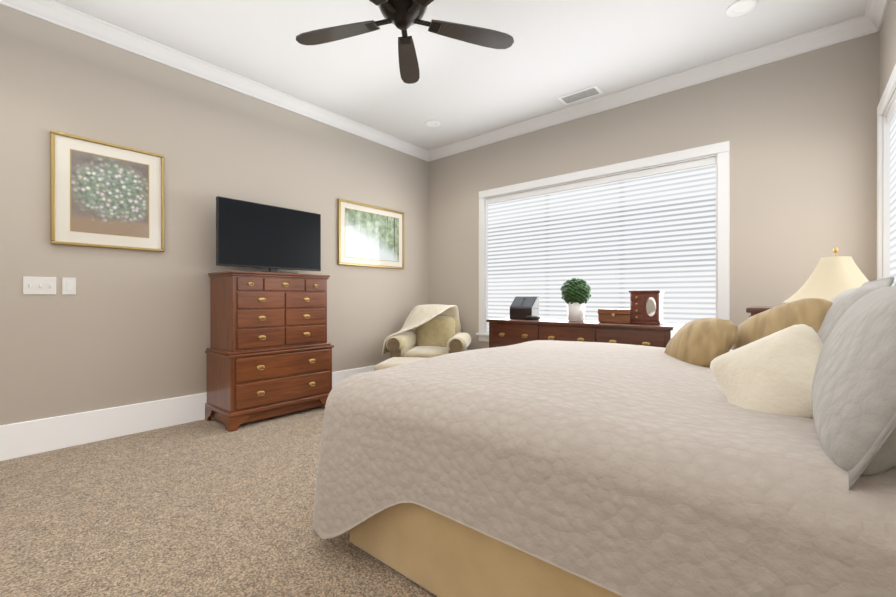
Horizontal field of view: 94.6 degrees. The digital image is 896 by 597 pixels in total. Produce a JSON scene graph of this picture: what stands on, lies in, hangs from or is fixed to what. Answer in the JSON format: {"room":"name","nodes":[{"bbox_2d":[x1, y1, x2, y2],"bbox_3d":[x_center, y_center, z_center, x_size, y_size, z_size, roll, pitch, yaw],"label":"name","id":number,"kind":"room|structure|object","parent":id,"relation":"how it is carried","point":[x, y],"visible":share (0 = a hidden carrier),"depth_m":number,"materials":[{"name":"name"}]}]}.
{"room":"bedroom","nodes":[
{"label":"bedroom","id":0,"kind":"room"},
{"bbox_2d":[0,4,427,424],"bbox_3d":[-1.946,-0.468,3.654,0.120,2.950,5.310,0,0,40],"label":"wall","id":1,"kind":"structure","parent":0,"point":[122,327],"depth_m":3.18,"materials":[{"name":"paint"}]},
{"bbox_2d":[23,276,55,294],"bbox_3d":[-2.664,-0.084,2.697,0.015,0.115,0.156,0,0,40],"label":"switch plate","id":2,"kind":"object","parent":1,"relation":"attached to","point":[40,285],"depth_m":2.70,"materials":[{"name":"white plastic"}]},
{"bbox_2d":[62,278,75,294],"bbox_3d":[-2.575,-0.084,2.808,0.009,0.115,0.070,0,0,40],"label":"switch plate","id":3,"kind":"object","parent":1,"relation":"attached to","point":[68,284],"depth_m":2.81,"materials":[{"name":"white plastic"}]},
{"bbox_2d":[50,130,163,251],"bbox_3d":[-2.418,-0.737,2.973,0.028,0.750,0.640,0,0,40],"label":"framed picture","id":4,"kind":"object","parent":1,"relation":"attached to","point":[105,195],"visible":1,"depth_m":2.94,"materials":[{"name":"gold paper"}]},
{"bbox_2d":[0,365,375,460],"bbox_3d":[-1.893,0.897,3.613,0.016,0.220,5.070,0,0,40],"label":"baseboard","id":5,"kind":"structure","parent":1,"relation":"attached to","point":[22,439],"depth_m":2.93,"materials":[{"name":"white wood"}]},
{"bbox_2d":[0,0,428,161],"bbox_3d":[-1.870,-1.887,3.587,0.078,0.112,5.070,0,0,40],"label":"crown molding","id":6,"kind":"structure","parent":1,"relation":"attached to","point":[61,15],"depth_m":3.33,"materials":[{"name":"white wood"}]},
{"bbox_2d":[338,199,403,268],"bbox_3d":[-0.867,-0.721,4.811,0.028,0.710,0.970,0,0,40],"label":"landscape picture","id":7,"kind":"object","parent":1,"relation":"attached to","point":[370,236],"visible":0.96,"depth_m":4.76,"materials":[{"name":"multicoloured paper"}]},
{"bbox_2d":[0,405,436,596],"bbox_3d":[-0.289,1.060,2.260,4.455,0.100,5.310,0,0,40],"label":"floor","id":8,"kind":"structure","parent":0,"point":[212,507],"depth_m":1.87,"materials":[{"name":"carpet"}]},
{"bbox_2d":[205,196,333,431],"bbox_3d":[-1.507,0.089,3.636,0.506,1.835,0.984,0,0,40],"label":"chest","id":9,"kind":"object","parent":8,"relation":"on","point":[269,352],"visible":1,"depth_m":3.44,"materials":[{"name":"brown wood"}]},
{"bbox_2d":[216,196,320,273],"bbox_3d":[-1.552,-0.522,3.695,0.230,0.612,0.950,0,0,40],"label":"tv","id":10,"kind":"object","parent":9,"relation":"on","point":[248,234],"depth_m":3.63,"materials":[{"name":"black plastic"}]},
{"bbox_2d":[374,357,426,370],"bbox_3d":[-0.304,0.785,3.891,0.672,0.403,0.535,0,0,8],"label":"ottoman","id":11,"kind":"object","parent":8,"relation":"on","point":[392,362],"visible":0.19,"depth_m":3.84,"materials":[{"name":"fabric"}]},
{"bbox_2d":[382,304,470,357],"bbox_3d":[-0.212,0.522,4.750,0.924,0.907,0.918,0,0,8],"label":"armchair","id":12,"kind":"object","parent":8,"relation":"on","point":[437,329],"visible":0.69,"depth_m":4.84,"materials":[{"name":"fabric"}]},
{"bbox_2d":[486,278,683,347],"bbox_3d":[1.220,0.403,3.919,1.740,1.206,0.515,0,0,40],"label":"dresser","id":13,"kind":"object","parent":8,"relation":"on","point":[640,321],"visible":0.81,"depth_m":3.70,"materials":[{"name":"brown wood"}]},
{"bbox_2d":[312,277,895,596],"bbox_3d":[0.819,0.460,1.867,2.011,1.077,2.078,0,0,40],"label":"bed","id":14,"kind":"object","parent":8,"relation":"on","point":[695,458],"visible":1,"depth_m":1.11,"materials":[{"name":"beige fabric"}]},
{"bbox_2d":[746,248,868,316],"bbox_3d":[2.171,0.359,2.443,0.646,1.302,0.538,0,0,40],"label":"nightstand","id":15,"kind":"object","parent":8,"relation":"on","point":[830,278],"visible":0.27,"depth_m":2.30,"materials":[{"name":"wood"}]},
{"bbox_2d":[783,248,868,302],"bbox_3d":[2.216,-0.119,2.361,0.472,0.346,0.472,0,0,40],"label":"lamp","id":16,"kind":"object","parent":15,"relation":"on","point":[832,276],"depth_m":2.29,"materials":[{"name":"beige fabric"}]},
{"bbox_2d":[53,0,867,150],"bbox_3d":[-0.289,-1.990,2.253,4.455,0.100,5.310,0,0,40],"label":"ceiling","id":17,"kind":"structure","parent":0,"point":[459,90],"depth_m":3.18,"materials":[{"name":"white paint"}]},
{"bbox_2d":[296,0,513,83],"bbox_3d":[-0.262,-1.710,2.209,1.282,0.460,1.255,0,0,40],"label":"fan","id":18,"kind":"object","parent":17,"relation":"hanging from","point":[403,16],"visible":1,"depth_m":2.36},
{"bbox_2d":[425,120,440,126],"bbox_3d":[-0.168,-1.940,4.578,0.176,0.009,0.176,0,0,40],"label":"recessed light","id":19,"kind":"object","parent":17,"relation":"in","point":[432,123],"visible":1,"depth_m":4.58,"materials":[{"name":"white plastic"}]},
{"bbox_2d":[558,85,602,104],"bbox_3d":[1.262,-1.939,3.947,0.380,0.009,0.180,0,0,40],"label":"ceiling vent","id":20,"kind":"object","parent":17,"relation":"in","point":[581,94],"visible":1,"depth_m":3.94,"materials":[{"name":"white metal"}]},
{"bbox_2d":[726,0,757,16],"bbox_3d":[1.952,-1.936,2.749,0.176,0.009,0.176,0,0,40],"label":"recessed light","id":21,"kind":"object","parent":17,"relation":"in","point":[739,8],"visible":0.98,"depth_m":2.75,"materials":[{"name":"white plastic"}]},
{"bbox_2d":[428,32,878,349],"bbox_3d":[1.385,-0.469,4.239,4.215,2.950,0.120,0,0,40],"label":"wall","id":22,"kind":"structure","parent":0,"point":[799,132],"depth_m":3.28,"materials":[{"name":"paint"}]},
{"bbox_2d":[476,141,731,351],"bbox_3d":[1.367,-0.387,4.222,2.560,1.805,0.170,0,0,40],"label":"window","id":23,"kind":"structure","parent":22,"relation":"in","point":[720,152],"depth_m":3.70,"materials":[{"name":"white wood"}]},
{"bbox_2d":[487,157,715,332],"bbox_3d":[1.368,-0.388,4.224,2.326,1.608,0.045,0,0,40],"label":"window blind","id":24,"kind":"object","parent":23,"relation":"attached to","point":[612,241],"visible":0.69,"depth_m":4.02,"materials":[{"name":"white plastic"}]},
{"bbox_2d":[428,14,878,161],"bbox_3d":[1.321,-1.888,4.160,4.215,0.112,0.078,0,0,40],"label":"crown molding","id":25,"kind":"structure","parent":22,"relation":"attached to","point":[842,31],"depth_m":3.55,"materials":[{"name":"white wood"}]},
{"bbox_2d":[879,0,895,109],"bbox_3d":[1.367,-0.462,0.858,0.120,2.950,5.310,0,0,40],"label":"wall","id":26,"kind":"structure","parent":0,"point":[887,47],"depth_m":2.58,"materials":[{"name":"paint"}]},
{"bbox_2d":[865,0,888,30],"bbox_3d":[1.292,-1.881,0.919,0.078,0.112,5.070,0,0,40],"label":"crown molding","id":27,"kind":"structure","parent":26,"relation":"attached to","point":[875,11],"depth_m":2.71,"materials":[{"name":"white wood"}]},
{"bbox_2d":[877,64,895,279],"bbox_3d":[2.212,-0.382,1.899,0.170,1.805,2.260,0,0,40],"label":"window","id":28,"kind":"structure","parent":26,"relation":"in","point":[883,198],"depth_m":2.69,"materials":[{"name":"white wood"}]},
{"bbox_2d":[886,97,895,285],"bbox_3d":[2.217,-0.383,1.927,0.080,1.608,2.076,0,0,40],"label":"window blind","id":29,"kind":"object","parent":28,"relation":"attached to","point":[891,118],"visible":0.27,"depth_m":2.58,"materials":[{"name":"white"}]}
]}

